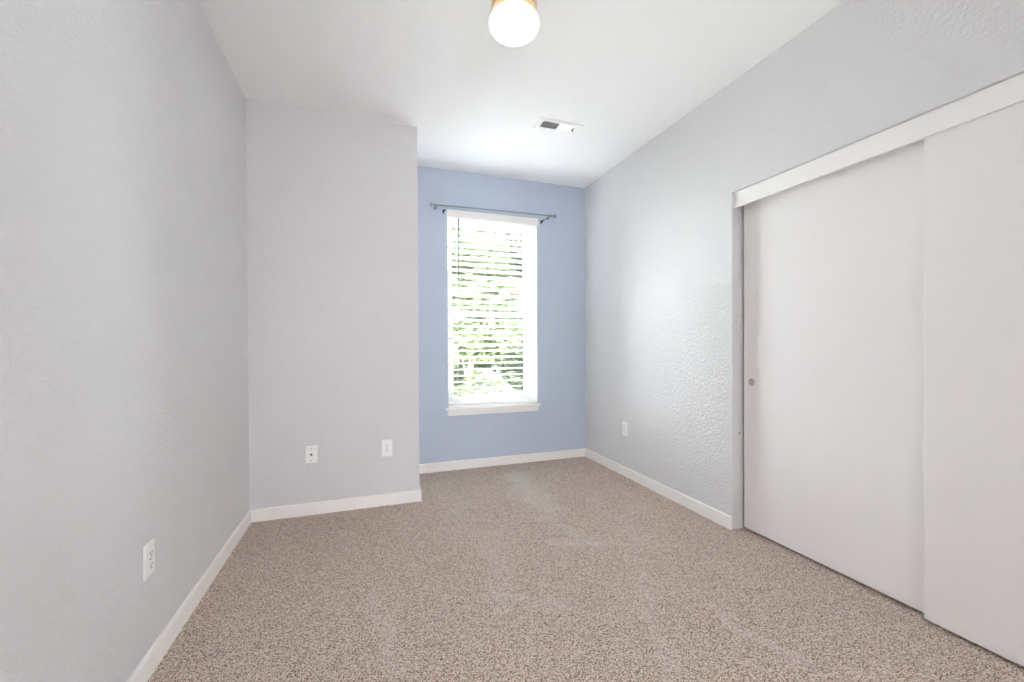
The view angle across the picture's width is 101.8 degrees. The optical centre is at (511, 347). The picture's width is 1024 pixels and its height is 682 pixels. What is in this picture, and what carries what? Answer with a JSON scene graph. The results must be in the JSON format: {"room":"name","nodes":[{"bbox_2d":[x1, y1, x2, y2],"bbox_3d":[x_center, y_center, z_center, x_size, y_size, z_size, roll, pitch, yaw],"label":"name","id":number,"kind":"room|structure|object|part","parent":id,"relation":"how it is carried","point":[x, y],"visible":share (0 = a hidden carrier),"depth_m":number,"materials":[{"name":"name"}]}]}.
{"room":"empty bedroom","nodes":[
{"label":"empty bedroom","id":0,"kind":"room"},
{"bbox_2d":[0,0,248,681],"bbox_3d":[-1.129,-0.227,0.723,0.200,2.740,4.110,0,0,-19],"label":"wall","id":1,"kind":"structure","parent":0,"point":[124,406],"depth_m":1.26,"materials":[{"name":"white paint"}]},
{"bbox_2d":[143,538,154,581],"bbox_3d":[-1.268,0.741,1.458,0.010,0.118,0.072,0,0,-19],"label":"wall outlet","id":2,"kind":"object","parent":1,"relation":"attached to","point":[149,548],"visible":1,"depth_m":1.45,"materials":[{"name":"white plastic"}]},
{"bbox_2d":[148,559,153,569],"bbox_3d":[-1.266,0.760,1.459,0.004,0.028,0.035,0,0,-19],"label":"receptacle","id":3,"kind":"object","parent":2,"relation":"attached to","point":[150,561],"depth_m":1.46,"materials":[{"name":"white plastic"}]},
{"bbox_2d":[148,548,153,558],"bbox_3d":[-1.266,0.721,1.459,0.004,0.028,0.035,0,0,-19],"label":"receptacle","id":4,"kind":"object","parent":2,"relation":"attached to","point":[150,550],"depth_m":1.46,"materials":[{"name":"grey plastic"}]},
{"bbox_2d":[127,510,250,681],"bbox_3d":[-1.024,1.102,0.772,0.013,0.080,4.097,0,0,-19],"label":"baseboard","id":5,"kind":"structure","parent":1,"relation":"attached to","point":[149,663],"depth_m":1.72,"materials":[{"name":"white paint"}]},
{"bbox_2d":[246,99,419,509],"bbox_3d":[-1.436,-0.242,3.252,1.287,2.740,0.868,0,0,-19],"label":"wall","id":6,"kind":"structure","parent":0,"point":[332,198],"depth_m":2.86,"materials":[{"name":"white paint"}]},
{"bbox_2d":[305,445,316,463],"bbox_3d":[-1.357,0.724,2.815,0.072,0.118,0.017,0,0,-19],"label":"jack plate","id":7,"kind":"object","parent":6,"relation":"attached to","point":[310,451],"visible":1,"depth_m":2.82,"materials":[{"name":"white plastic"}]},
{"bbox_2d":[382,439,391,456],"bbox_3d":[-0.894,0.719,2.981,0.072,0.118,0.010,0,0,-19],"label":"wall outlet","id":8,"kind":"object","parent":6,"relation":"attached to","point":[386,444],"visible":1,"depth_m":2.98,"materials":[{"name":"white plastic"}]},
{"bbox_2d":[251,448,585,522],"bbox_3d":[-0.466,1.082,3.484,2.827,0.080,0.681,0,0,-19],"label":"baseboard","id":9,"kind":"structure","parent":6,"relation":"attached to","point":[296,510],"depth_m":2.99,"materials":[{"name":"white paint"}]},
{"bbox_2d":[418,166,585,463],"bbox_3d":[-0.111,-0.254,4.068,1.754,2.740,0.200,0,0,-19],"label":"wall","id":10,"kind":"structure","parent":0,"point":[559,424],"depth_m":4.02,"materials":[{"name":"blue paint"}]},
{"bbox_2d":[447,217,537,407],"bbox_3d":[-0.205,-0.336,4.046,0.883,1.805,0.218,0,0,-19],"label":"window","id":11,"kind":"structure","parent":10,"relation":"in","point":[534,389],"depth_m":4.13,"materials":[{"name":"white paint"}]},
{"bbox_3d":[-0.235,-0.751,4.124,0.799,0.890,0.030,0,0,-19],"label":"sash","id":12,"kind":"part","parent":11,"relation":"part of","materials":[{"name":"white plastic"}]},
{"bbox_3d":[-0.220,0.082,4.097,0.799,0.865,0.030,0,0,-19],"label":"sash","id":13,"kind":"part","parent":11,"relation":"part of","materials":[{"name":"white plastic"}]},
{"bbox_2d":[447,209,538,405],"bbox_3d":[-0.175,-0.359,3.960,0.896,1.794,0.092,0,0,-19],"label":"window blind","id":14,"kind":"object","parent":11,"relation":"attached to","point":[456,215],"visible":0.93,"depth_m":3.95,"materials":[{"name":"white paint"}]},
{"bbox_3d":[-0.505,-0.330,3.860,0.008,1.720,0.062,0,0,-19],"label":"ladder cord","id":15,"kind":"part","parent":14,"relation":"part of","materials":[{"name":"white fabric"}]},
{"bbox_3d":[-0.182,-1.205,3.964,0.871,0.045,0.051,0,0,-19],"label":"head rail","id":16,"kind":"part","parent":14,"relation":"part of","materials":[{"name":"white plastic"}]},
{"bbox_3d":[-0.176,0.523,3.979,0.871,0.029,0.060,0,0,-19],"label":"rail","id":17,"kind":"part","parent":14,"relation":"part of","materials":[{"name":"white plastic"}]},
{"bbox_3d":[-0.182,-0.333,3.973,0.008,1.720,0.062,0,0,-19],"label":"ladder cord","id":18,"kind":"part","parent":14,"relation":"part of","materials":[{"name":"white fabric"}]},
{"bbox_3d":[0.140,-0.335,4.085,0.008,1.720,0.062,0,0,-19],"label":"ladder cord","id":19,"kind":"part","parent":14,"relation":"part of","materials":[{"name":"white fabric"}]},
{"bbox_2d":[445,402,540,415],"bbox_3d":[-0.187,0.585,3.992,0.933,0.068,0.171,0,0,-19],"label":"window sill","id":20,"kind":"structure","parent":10,"relation":"attached to","point":[528,406],"depth_m":3.92,"materials":[{"name":"white paint"}]},
{"bbox_2d":[430,202,555,219],"bbox_3d":[-0.157,-1.274,3.894,1.217,0.053,0.089,0,0,-19],"label":"curtain rod","id":21,"kind":"object","parent":10,"relation":"attached to","point":[435,207],"visible":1,"depth_m":3.85,"materials":[{"name":"silver metal"}]},
{"bbox_2d":[198,0,844,187],"bbox_3d":[0.567,-1.686,1.661,4.040,0.150,5.178,0,0,-19],"label":"ceiling","id":22,"kind":"structure","parent":0,"point":[626,71],"depth_m":2.38,"materials":[{"name":"white paint"}]},
{"bbox_2d":[489,0,539,46],"bbox_3d":[0.009,-1.486,1.831,0.223,0.247,0.223,0,0,-19],"label":"ceiling light","id":23,"kind":"object","parent":22,"relation":"attached to","point":[513,23],"visible":1,"depth_m":1.78,"materials":[{"name":"white glass"}]},
{"bbox_2d":[533,117,582,134],"bbox_3d":[0.338,-1.608,3.044,0.335,0.022,0.160,0,0,-19],"label":"ceiling vent","id":24,"kind":"object","parent":22,"relation":"in","point":[544,123],"visible":1,"depth_m":3.04,"materials":[{"name":"white plastic"}]},
{"bbox_2d":[148,456,1023,681],"bbox_3d":[0.581,1.204,1.680,4.040,0.150,5.178,0,0,-19],"label":"floor","id":25,"kind":"structure","parent":0,"point":[575,569],"depth_m":1.85,"materials":[{"name":"beige carpet"}]},
{"bbox_2d":[585,0,1023,529],"bbox_3d":[1.563,-0.249,2.122,0.125,2.740,4.978,0,0,-19],"label":"wall","id":26,"kind":"structure","parent":0,"point":[664,231],"depth_m":2.67,"materials":[{"name":"white paint"}]},
{"bbox_2d":[622,422,627,436],"bbox_3d":[0.979,0.707,3.612,0.010,0.118,0.072,0,0,-19],"label":"wall outlet","id":27,"kind":"object","parent":26,"relation":"attached to","point":[624,424],"visible":1,"depth_m":3.60,"materials":[{"name":"white plastic"}]},
{"bbox_2d":[585,449,731,529],"bbox_3d":[1.051,1.075,3.407,0.013,0.080,1.800,0,0,-19],"label":"baseboard","id":28,"kind":"structure","parent":26,"relation":"attached to","point":[713,514],"depth_m":3.09,"materials":[{"name":"white paint"}]},
{"bbox_2d":[734,73,1023,207],"bbox_3d":[1.666,-0.896,1.689,0.014,0.092,1.830,0,0,-19],"label":"header board","id":29,"kind":"object","parent":26,"relation":"attached to","point":[1009,92],"visible":1,"depth_m":1.76,"materials":[{"name":"white paint"}]},
{"bbox_3d":[1.714,-0.926,1.706,0.088,0.034,1.830,0,0,-19],"label":"door track","id":30,"kind":"object","parent":26,"relation":"attached to","visible":0},
{"bbox_2d":[744,138,924,612],"bbox_3d":[1.597,0.091,2.119,0.034,2.031,0.948,0,0,-19],"label":"door","id":31,"kind":"structure","parent":30,"relation":"hanging from","point":[834,261],"depth_m":2.04,"materials":[{"name":"white paint"}]},
{"bbox_3d":[1.448,0.207,2.512,0.011,0.044,0.044,0,0,-19],"label":"finger pull","id":32,"kind":"part","parent":31,"relation":"part of","materials":[{"name":"beige"}]},
{"bbox_2d":[924,101,1023,666],"bbox_3d":[1.846,0.096,1.276,0.034,2.031,0.907,0,0,-19],"label":"door","id":33,"kind":"structure","parent":30,"relation":"hanging from","point":[974,259],"depth_m":1.56,"materials":[{"name":"white paint"}]},
{"label":"outside","id":34,"kind":"structure","parent":0,"visible":0},
{"bbox_2d":[453,366,523,394],"bbox_3d":[-6.230,1.657,25.478,55.000,0.200,37.800,0,0,-19],"label":"lawn","id":35,"kind":"structure","parent":34,"point":[511,391],"depth_m":16.57,"materials":[{"name":"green plant"}]},
{"bbox_2d":[453,231,514,389],"bbox_3d":[-1.673,-0.969,11.738,3.544,5.189,2.793,0,0,-19],"label":"leafy tree","id":36,"kind":"object","parent":35,"relation":"on","point":[460,378],"visible":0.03,"depth_m":11.45,"materials":[{"name":"green plant"}]},
{"bbox_2d":[453,262,517,383],"bbox_3d":[-2.482,-2.754,16.968,5.963,8.698,4.924,0,0,-19],"label":"leafy tree","id":37,"kind":"object","parent":35,"relation":"on","point":[507,263],"visible":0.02,"depth_m":16.29,"materials":[{"name":"green plant"}]},
{"bbox_2d":[451,228,523,396],"bbox_3d":[-0.874,-0.452,8.169,2.399,4.195,1.971,0,0,-19],"label":"leafy tree","id":38,"kind":"object","parent":35,"relation":"on","point":[465,391],"visible":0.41,"depth_m":7.84,"materials":[{"name":"green plant"}]},
{"bbox_2d":[481,232,523,370],"bbox_3d":[0.306,-3.513,25.582,6.392,10.076,5.530,0,0,-19],"label":"leafy tree","id":39,"kind":"object","parent":35,"relation":"on","point":[511,240],"visible":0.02,"depth_m":24.45,"materials":[{"name":"green plant"}]},
{"bbox_2d":[496,234,523,390],"bbox_3d":[1.026,-0.984,10.178,3.064,5.214,2.380,0,0,-19],"label":"leafy tree","id":40,"kind":"object","parent":35,"relation":"on","point":[510,353],"visible":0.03,"depth_m":9.67,"materials":[{"name":"green plant"}]},
{"bbox_2d":[513,233,523,378],"bbox_3d":[1.868,-1.628,14.138,4.236,6.441,3.370,0,0,-19],"label":"leafy tree","id":41,"kind":"object","parent":35,"relation":"on","point":[515,234],"visible":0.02,"depth_m":14.00,"materials":[{"name":"green plant"}]}
]}

